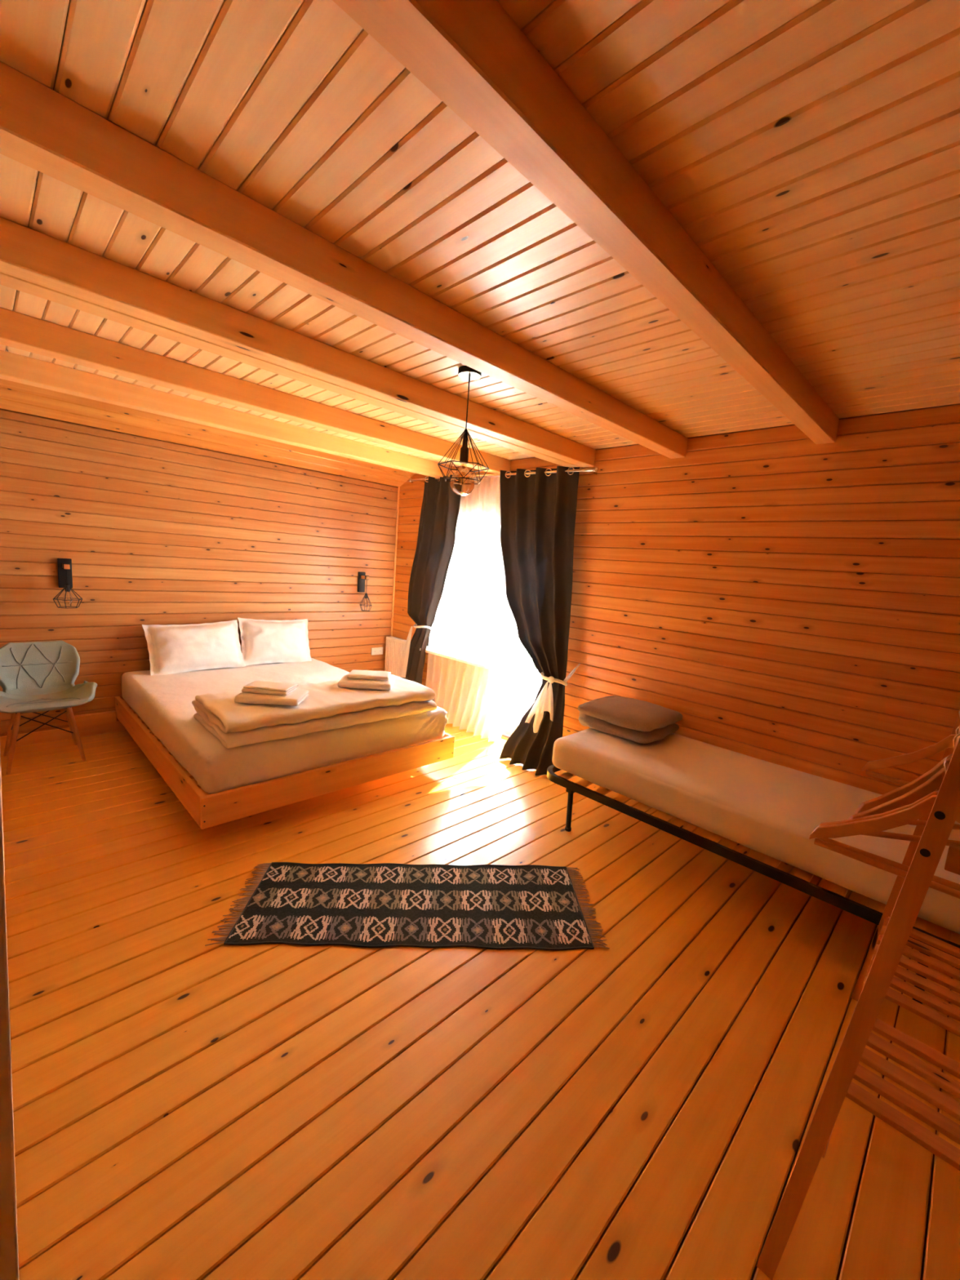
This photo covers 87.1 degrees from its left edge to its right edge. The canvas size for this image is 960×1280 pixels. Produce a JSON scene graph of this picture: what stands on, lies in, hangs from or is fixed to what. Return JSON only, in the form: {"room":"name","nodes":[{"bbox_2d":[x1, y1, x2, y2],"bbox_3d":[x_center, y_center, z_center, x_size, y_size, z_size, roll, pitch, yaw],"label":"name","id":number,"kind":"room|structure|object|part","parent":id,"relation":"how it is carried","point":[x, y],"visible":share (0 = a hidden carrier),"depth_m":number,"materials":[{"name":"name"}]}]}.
{"room":"hotel room","nodes":[
{"label":"hotel room","id":0,"kind":"room"},
{"bbox_2d":[0,408,398,736],"bbox_3d":[-2.777,-0.508,4.134,5.214,2.690,0.150,-4,12,-45],"label":"wall","id":1,"kind":"structure","parent":0,"point":[152,531],"depth_m":4.15,"materials":[{"name":"brown wood"}]},
{"bbox_2d":[0,720,125,748],"bbox_3d":[-2.817,0.692,4.242,4.888,0.085,0.016,-4,12,-45],"label":"baseboard","id":2,"kind":"structure","parent":1,"relation":"attached to","point":[56,734],"depth_m":3.84,"materials":[{"name":"brown wood"}]},
{"bbox_2d":[53,558,82,608],"bbox_3d":[-3.005,-0.412,3.671,0.174,0.350,0.203,-4,12,-45],"label":"wall lamp","id":3,"kind":"object","parent":1,"relation":"attached to","point":[64,565],"visible":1,"depth_m":3.69,"materials":[{"name":"black metal"}]},
{"bbox_3d":[-3.063,-0.492,3.723,0.080,0.216,0.025,-4,12,-45],"label":"plate","id":4,"kind":"part","parent":3,"relation":"part of","materials":[{"name":"black plastic"}]},
{"bbox_3d":[-3.008,-0.535,3.665,0.034,0.034,0.119,-4,12,-45],"label":"arm","id":5,"kind":"part","parent":3,"relation":"part of","materials":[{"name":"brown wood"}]},
{"bbox_2d":[64,583,70,591],"bbox_3d":[-2.995,-0.380,3.663,0.032,0.055,0.032,-4,12,-45],"label":"socket","id":6,"kind":"object","parent":3,"relation":"attached to","point":[67,587],"depth_m":3.65,"materials":[{"name":"black plastic"}]},
{"bbox_3d":[-3.001,-0.306,3.674,0.060,0.098,0.060,-4,12,-45],"label":"bulb","id":7,"kind":"part","parent":3,"relation":"part of","materials":[{"name":"clear glass"}]},
{"bbox_2d":[74,710,116,728],"bbox_3d":[-3.043,0.629,3.975,0.288,0.097,0.049,-4,12,-45],"label":"trim","id":8,"kind":"structure","parent":1,"relation":"attached to","point":[89,720],"depth_m":3.97,"materials":[{"name":"brown wood"}]},
{"bbox_2d":[357,572,372,611],"bbox_3d":[-1.240,-0.520,5.435,0.134,0.410,0.184,-4,12,-45],"label":"wall lamp","id":9,"kind":"object","parent":1,"relation":"attached to","point":[362,576],"visible":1,"depth_m":5.44,"materials":[{"name":"black metal"}]},
{"bbox_3d":[-1.288,-0.629,5.476,0.080,0.216,0.025,-4,12,-45],"label":"plate","id":10,"kind":"part","parent":9,"relation":"part of","materials":[{"name":"black plastic"}]},
{"bbox_3d":[-1.234,-0.672,5.418,0.034,0.034,0.119,-4,12,-45],"label":"arm","id":11,"kind":"part","parent":9,"relation":"part of","materials":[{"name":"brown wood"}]},
{"bbox_2d":[371,647,382,655],"bbox_3d":[-1.174,0.127,5.767,0.156,0.086,0.014,-4,12,-45],"label":"wall socket","id":12,"kind":"object","parent":1,"relation":"attached to","point":[375,651],"visible":1,"depth_m":5.76,"materials":[{"name":"white plastic"}]},
{"bbox_2d":[391,486,399,636],"bbox_3d":[-0.992,-0.548,5.799,0.016,2.350,0.016,-4,12,-45],"label":"trim","id":13,"kind":"structure","parent":1,"relation":"attached to","point":[398,488],"depth_m":5.74,"materials":[{"name":"brown wood"}]},
{"bbox_2d":[0,378,414,487],"bbox_3d":[-2.527,-1.679,3.791,4.904,0.242,0.323,-4,12,-45],"label":"ceiling beam","id":14,"kind":"structure","parent":0,"point":[14,396],"depth_m":3.96,"materials":[{"name":"brown wood"}]},
{"bbox_2d":[0,724,959,1279],"bbox_3d":[-0.535,1.298,1.996,5.214,0.120,6.829,-4,12,-45],"label":"floor","id":15,"kind":"structure","parent":0,"point":[643,1106],"depth_m":1.59,"materials":[{"name":"brown wood"}]},
{"bbox_2d":[0,751,19,1279],"bbox_3d":[-0.792,0.453,0.302,0.750,1.975,0.090,-2,11,-45],"label":"door","id":16,"kind":"structure","parent":15,"relation":"on","point":[9,1255],"depth_m":0.58,"materials":[{"name":"wood"}]},
{"bbox_2d":[0,640,97,774],"bbox_3d":[-2.982,0.439,3.437,0.599,0.801,0.486,-4,12,-45],"label":"shell chair","id":17,"kind":"object","parent":15,"relation":"on","point":[35,676],"visible":1,"depth_m":3.48,"materials":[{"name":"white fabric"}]},
{"bbox_3d":[-3.215,0.619,3.462,0.189,0.405,0.032,7,9,21],"label":"leg","id":18,"kind":"part","parent":17,"relation":"part of","materials":[{"name":"brown wood"}]},
{"bbox_3d":[-3.014,0.664,3.263,0.032,0.401,0.111,5,8,7],"label":"leg","id":19,"kind":"part","parent":17,"relation":"part of","materials":[{"name":"brown wood"}]},
{"bbox_3d":[-2.992,0.603,3.683,0.032,0.405,0.189,1,9,-21],"label":"leg","id":20,"kind":"part","parent":17,"relation":"part of","materials":[{"name":"brown wood"}]},
{"bbox_3d":[-2.791,0.648,3.483,0.111,0.401,0.032,3,8,-8],"label":"leg","id":21,"kind":"part","parent":17,"relation":"part of","materials":[{"name":"brown wood"}]},
{"bbox_2d":[115,696,454,829],"bbox_3d":[-1.574,0.728,3.921,1.710,0.290,2.213,-4,12,-45],"label":"frame","id":22,"kind":"object","parent":15,"relation":"on","point":[207,810],"visible":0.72,"depth_m":3.00,"materials":[{"name":"brown wood"}]},
{"bbox_3d":[-2.178,0.706,3.334,0.030,0.165,2.178,-4,12,-45],"label":"rail","id":23,"kind":"part","parent":22,"relation":"part of","materials":[{"name":"brown wood"}]},
{"bbox_2d":[121,657,448,794],"bbox_3d":[-1.560,0.493,3.896,1.671,0.244,2.163,-4,12,-45],"label":"mattress","id":24,"kind":"object","parent":22,"relation":"on","point":[163,703],"visible":0.62,"depth_m":3.22,"materials":[{"name":"white fabric"}]},
{"bbox_2d":[142,619,245,675],"bbox_3d":[-2.408,0.059,4.290,0.258,0.425,0.743,11,11,40],"label":"pillow","id":25,"kind":"object","parent":24,"relation":"on","point":[172,648],"visible":1,"depth_m":4.20,"materials":[{"name":"white fabric"}]},
{"bbox_2d":[237,617,311,666],"bbox_3d":[-1.931,0.012,4.780,0.670,0.447,0.247,-3,11,-41],"label":"pillow","id":26,"kind":"object","parent":24,"relation":"on","point":[263,641],"visible":1,"depth_m":4.69,"materials":[{"name":"white fabric"}]},
{"bbox_2d":[191,674,436,748],"bbox_3d":[-1.033,0.410,3.338,1.419,0.167,0.690,-4,12,-44],"label":"duvet","id":27,"kind":"object","parent":24,"relation":"on","point":[327,705],"visible":0.88,"depth_m":3.01,"materials":[{"name":"white fabric"}]},
{"bbox_2d":[234,688,308,706],"bbox_3d":[-1.239,0.335,3.023,0.362,0.047,0.251,4,8,-3],"label":"folded towel","id":28,"kind":"object","parent":27,"relation":"on","point":[297,696],"visible":0.74,"depth_m":2.92,"materials":[{"name":"fabric"}]},
{"bbox_2d":[241,680,297,695],"bbox_3d":[-1.263,0.287,3.042,0.273,0.037,0.184,4,8,1],"label":"folded towel","id":29,"kind":"object","parent":28,"relation":"on","point":[256,686],"visible":1,"depth_m":2.98,"materials":[{"name":"fabric"}]},
{"bbox_2d":[337,674,395,690],"bbox_3d":[-0.790,0.293,3.536,0.363,0.047,0.262,4,8,-3],"label":"folded towel","id":30,"kind":"object","parent":27,"relation":"on","point":[344,682],"visible":0.85,"depth_m":3.42,"materials":[{"name":"fabric"}]},
{"bbox_2d":[346,670,391,680],"bbox_3d":[-0.780,0.248,3.569,0.283,0.034,0.181,4,8,-5],"label":"folded towel","id":31,"kind":"object","parent":30,"relation":"on","point":[356,674],"visible":1,"depth_m":3.50,"materials":[{"name":"fabric"}]},
{"bbox_3d":[-0.808,0.835,3.155,1.710,0.165,0.030,-4,12,-45],"label":"footboard","id":32,"kind":"part","parent":22,"relation":"part of","materials":[{"name":"brown wood"}]},
{"bbox_3d":[-0.985,0.622,4.514,0.030,0.165,2.178,-4,12,-45],"label":"rail","id":33,"kind":"part","parent":22,"relation":"part of","materials":[{"name":"brown wood"}]},
{"bbox_2d":[384,635,406,677],"bbox_3d":[-0.872,0.333,5.655,0.076,0.670,0.576,-4,12,-45],"label":"radiator","id":34,"kind":"object","parent":15,"relation":"on","point":[394,646],"visible":0.43,"depth_m":5.71,"materials":[{"name":"white metal"}]},
{"bbox_2d":[386,635,406,644],"bbox_3d":[-0.848,0.017,5.609,0.076,0.030,0.570,-4,12,-45],"label":"grille","id":35,"kind":"object","parent":34,"relation":"attached to","point":[390,639],"depth_m":5.68,"materials":[{"name":"white metal"}]},
{"bbox_2d":[204,862,609,950],"bbox_3d":[-0.278,1.201,2.333,1.657,0.008,0.593,4,8,-5],"label":"woven rug","id":36,"kind":"object","parent":15,"relation":"on","point":[383,904],"visible":1,"depth_m":2.27,"materials":[{"name":"fabric"}]},
{"bbox_2d":[546,764,959,1004],"bbox_3d":[1.403,1.100,2.824,0.921,0.317,2.030,-4,12,-45],"label":"bed","id":37,"kind":"object","parent":15,"relation":"on","point":[873,911],"visible":0.23,"depth_m":2.39,"materials":[{"name":"black metal"}]},
{"bbox_3d":[0.543,1.018,3.065,0.044,0.259,0.049,-4,12,-45],"label":"leg","id":38,"kind":"part","parent":37,"relation":"part of","materials":[{"name":"black metal"}]},
{"bbox_2d":[551,728,959,933],"bbox_3d":[1.436,0.841,2.801,0.892,0.211,1.988,-4,12,-45],"label":"mattress","id":39,"kind":"object","parent":37,"relation":"on","point":[770,809],"visible":0.85,"depth_m":2.56,"materials":[{"name":"white fabric"}]},
{"bbox_2d":[577,695,682,743],"bbox_3d":[1.004,0.522,3.400,0.520,0.203,0.546,-4,12,-45],"label":"pillows","id":40,"kind":"object","parent":39,"relation":"on","point":[635,720],"visible":1,"depth_m":3.25,"materials":[{"name":"fabric"}]},
{"bbox_3d":[1.684,1.271,1.929,0.044,0.259,0.049,-4,12,-45],"label":"leg","id":41,"kind":"part","parent":37,"relation":"part of","materials":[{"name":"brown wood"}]},
{"bbox_2d":[756,714,959,1279],"bbox_3d":[1.320,0.766,1.252,1.160,1.420,0.623,-4,12,-45],"label":"clothes rack","id":42,"kind":"object","parent":15,"relation":"on","point":[894,931],"visible":1,"depth_m":1.13,"materials":[{"name":"brown wood"}]},
{"bbox_3d":[1.122,1.064,1.470,1.108,0.030,0.020,-4,12,-45],"label":"shelf rail","id":43,"kind":"part","parent":42,"relation":"part of","materials":[{"name":"brown wood"}]},
{"bbox_2d":[808,757,959,898],"bbox_3d":[1.032,0.408,1.122,0.016,0.309,0.475,-4,12,-45],"label":"hanger","id":44,"kind":"object","parent":42,"relation":"hanging from","point":[923,808],"visible":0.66,"depth_m":1.20,"materials":[{"name":"wood"}]},
{"bbox_2d":[813,753,959,890],"bbox_3d":[1.057,0.406,1.146,0.475,0.309,0.017,12,11,42],"label":"hanger","id":45,"kind":"object","parent":42,"relation":"hanging from","point":[955,886],"visible":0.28,"depth_m":1.22,"materials":[{"name":"wood"}]},
{"bbox_2d":[848,733,959,846],"bbox_3d":[1.238,0.394,1.325,0.475,0.309,0.017,5,8,7],"label":"hanger","id":46,"kind":"object","parent":42,"relation":"hanging from","point":[934,782],"visible":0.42,"depth_m":1.34,"materials":[{"name":"wood"}]},
{"bbox_3d":[1.568,0.704,1.802,0.028,1.420,0.184,-4,12,-45],"label":"post","id":47,"kind":"part","parent":42,"relation":"part of","materials":[{"name":"brown wood"}]},
{"bbox_2d":[854,725,959,830],"bbox_3d":[1.337,0.387,1.424,0.475,0.309,0.016,5,8,5],"label":"hanger","id":48,"kind":"object","parent":42,"relation":"hanging from","point":[865,806],"visible":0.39,"depth_m":1.44,"materials":[{"name":"wood"}]},
{"bbox_2d":[861,710,959,791],"bbox_3d":[1.564,0.370,1.649,0.017,0.309,0.475,-3,11,-43],"label":"hanger","id":49,"kind":"object","parent":42,"relation":"hanging from","point":[947,742],"visible":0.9,"depth_m":1.75,"materials":[{"name":"wood"}]},
{"bbox_3d":[0.983,0.420,0.761,0.020,0.045,0.414,-4,12,-45],"label":"cross rail","id":50,"kind":"part","parent":42,"relation":"part of","materials":[{"name":"brown wood"}]},
{"bbox_3d":[1.236,0.271,1.297,1.130,0.022,0.022,-4,12,-45],"label":"hanging rod","id":51,"kind":"part","parent":42,"relation":"part of","materials":[{"name":"brown wood"}]},
{"bbox_2d":[0,0,959,466],"bbox_3d":[-0.341,-1.287,1.616,5.214,0.140,6.829,-4,12,-45],"label":"ceiling","id":52,"kind":"structure","parent":0,"point":[809,150],"depth_m":1.24,"materials":[{"name":"brown wood"}]},
{"bbox_2d":[0,350,456,478],"bbox_3d":[-2.011,-1.523,3.280,4.904,0.124,0.110,-4,12,-45],"label":"ceiling beam","id":53,"kind":"structure","parent":52,"relation":"attached to","point":[14,367],"depth_m":3.32,"materials":[{"name":"brown wood"}]},
{"bbox_2d":[0,306,511,474],"bbox_3d":[-1.510,-1.412,2.781,4.904,0.124,0.110,-4,12,-45],"label":"ceiling beam","id":54,"kind":"structure","parent":52,"relation":"attached to","point":[19,331],"depth_m":2.73,"materials":[{"name":"brown wood"}]},
{"bbox_2d":[0,271,582,467],"bbox_3d":[-0.976,-1.294,2.250,4.904,0.124,0.110,-4,12,-45],"label":"ceiling beam","id":55,"kind":"structure","parent":52,"relation":"attached to","point":[6,280],"depth_m":2.16,"materials":[{"name":"brown wood"}]},
{"bbox_2d":[0,216,595,467],"bbox_3d":[-0.896,-1.276,2.171,4.904,0.124,0.103,-4,12,-45],"label":"ceiling beam","id":56,"kind":"structure","parent":52,"relation":"attached to","point":[27,254],"depth_m":2.03,"materials":[{"name":"brown wood"}]},
{"bbox_2d":[0,61,688,458],"bbox_3d":[-0.399,-1.166,1.675,4.904,0.124,0.105,-4,12,-45],"label":"ceiling beam","id":57,"kind":"structure","parent":52,"relation":"attached to","point":[43,130],"depth_m":1.41,"materials":[{"name":"brown wood"}]},
{"bbox_2d":[437,365,488,495],"bbox_3d":[-0.071,-1.025,2.509,0.246,0.597,0.257,-4,12,-45],"label":"pendant lamp","id":58,"kind":"object","parent":52,"relation":"hanging from","point":[465,372],"visible":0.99,"depth_m":2.50,"materials":[{"name":"black metal"}]},
{"bbox_3d":[-0.087,-0.810,2.540,0.124,0.162,0.124,-4,12,-45],"label":"bulb","id":59,"kind":"part","parent":58,"relation":"part of","materials":[{"name":"orange glass"}]},
{"bbox_2d":[459,428,468,464],"bbox_3d":[-0.075,-0.967,2.517,0.044,0.165,0.044,-4,12,-45],"label":"socket","id":60,"kind":"object","parent":58,"relation":"attached to","point":[464,435],"depth_m":2.51,"materials":[{"name":"black metal"}]},
{"bbox_3d":[-0.061,-1.157,2.489,0.005,0.250,0.005,1,9,-22],"label":"cord","id":61,"kind":"part","parent":58,"relation":"part of","materials":[{"name":"black metal"}]},
{"bbox_2d":[332,0,839,444],"bbox_3d":[0.193,-1.035,1.086,4.904,0.124,0.095,-4,12,-45],"label":"ceiling beam","id":62,"kind":"structure","parent":52,"relation":"attached to","point":[472,55],"depth_m":1.05,"materials":[{"name":"brown wood"}]},
{"bbox_2d":[392,403,959,795],"bbox_3d":[1.356,-0.117,3.582,0.160,2.690,6.829,-4,12,-45],"label":"wall","id":63,"kind":"structure","parent":0,"point":[795,599],"depth_m":3.01,"materials":[{"name":"brown wood"}]},
{"bbox_2d":[419,640,491,668],"bbox_3d":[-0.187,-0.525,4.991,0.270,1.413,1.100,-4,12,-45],"label":"windowsill","id":64,"kind":"structure","parent":63,"relation":"in","point":[465,660],"depth_m":4.89,"materials":[{"name":"white plastic"}]},
{"bbox_2d":[408,466,598,482],"bbox_3d":[0.103,-1.463,4.528,0.155,0.108,2.298,-4,12,-45],"label":"curtain rod","id":65,"kind":"object","parent":63,"relation":"attached to","point":[593,470],"visible":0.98,"depth_m":4.15,"materials":[{"name":"metal"}]},
{"bbox_2d":[400,474,462,684],"bbox_3d":[-0.544,-0.452,5.136,0.129,2.379,0.742,-4,12,-45],"label":"drape","id":66,"kind":"object","parent":65,"relation":"hanging from","point":[440,507],"visible":0.82,"depth_m":5.09,"materials":[{"name":"grey fabric"}]},
{"bbox_2d":[395,623,432,677],"bbox_3d":[-0.682,0.115,5.297,0.429,0.583,0.136,9,10,31],"label":"tieback","id":67,"kind":"object","parent":66,"relation":"attached to","point":[402,669],"visible":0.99,"depth_m":5.32,"materials":[{"name":"white fabric"}]},
{"bbox_2d":[425,476,525,742],"bbox_3d":[-0.084,-0.338,4.699,0.215,2.364,1.291,-4,12,-45],"label":"sheer curtain","id":68,"kind":"object","parent":65,"relation":"hanging from","point":[474,620],"visible":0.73,"depth_m":4.72,"materials":[{"name":"white fabric"}]},
{"bbox_2d":[499,466,579,775],"bbox_3d":[0.357,-0.206,4.073,0.380,2.362,0.988,-4,12,-45],"label":"drape","id":69,"kind":"object","parent":65,"relation":"hanging from","point":[538,511],"visible":0.94,"depth_m":4.08,"materials":[{"name":"grey fabric"}]},
{"bbox_2d":[524,663,579,733],"bbox_3d":[0.584,0.462,4.097,0.265,0.585,0.301,-4,12,-45],"label":"tieback","id":70,"kind":"object","parent":69,"relation":"attached to","point":[544,701],"visible":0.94,"depth_m":4.03,"materials":[{"name":"white fabric"}]},
{"bbox_2d":[502,720,519,735],"bbox_3d":[0.430,-0.087,4.474,0.164,2.035,0.660,-4,12,-45],"label":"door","id":71,"kind":"structure","parent":63,"relation":"in","point":[511,726],"depth_m":4.70,"materials":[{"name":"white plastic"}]},
{"bbox_3d":[0.464,-0.089,4.507,0.070,2.035,0.660,-4,12,-45],"label":"frame","id":72,"kind":"part","parent":71,"relation":"part of","materials":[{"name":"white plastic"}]},
{"label":"outside","id":73,"kind":"structure","parent":0,"visible":0},
{"bbox_2d":[523,651,542,683],"bbox_3d":[25.858,0.886,40.530,86.436,0.200,140.000,-4,12,-45],"label":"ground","id":74,"kind":"structure","parent":73,"point":[529,667],"depth_m":24.52,"materials":[{"name":"white"}]},
{"bbox_2d":[523,649,542,682],"bbox_3d":[0.776,-1.783,14.107,3.901,9.039,3.892,9,10,29],"label":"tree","id":75,"kind":"object","parent":74,"relation":"on","point":[534,671],"visible":0.02,"depth_m":13.37,"materials":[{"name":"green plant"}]},
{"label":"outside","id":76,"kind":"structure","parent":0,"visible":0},
{"bbox_2d":[508,678,541,723],"bbox_3d":[1.555,1.064,5.028,2.036,0.170,10.500,-4,12,-45],"label":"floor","id":77,"kind":"structure","parent":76,"point":[529,690],"depth_m":6.19,"materials":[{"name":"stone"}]}
]}

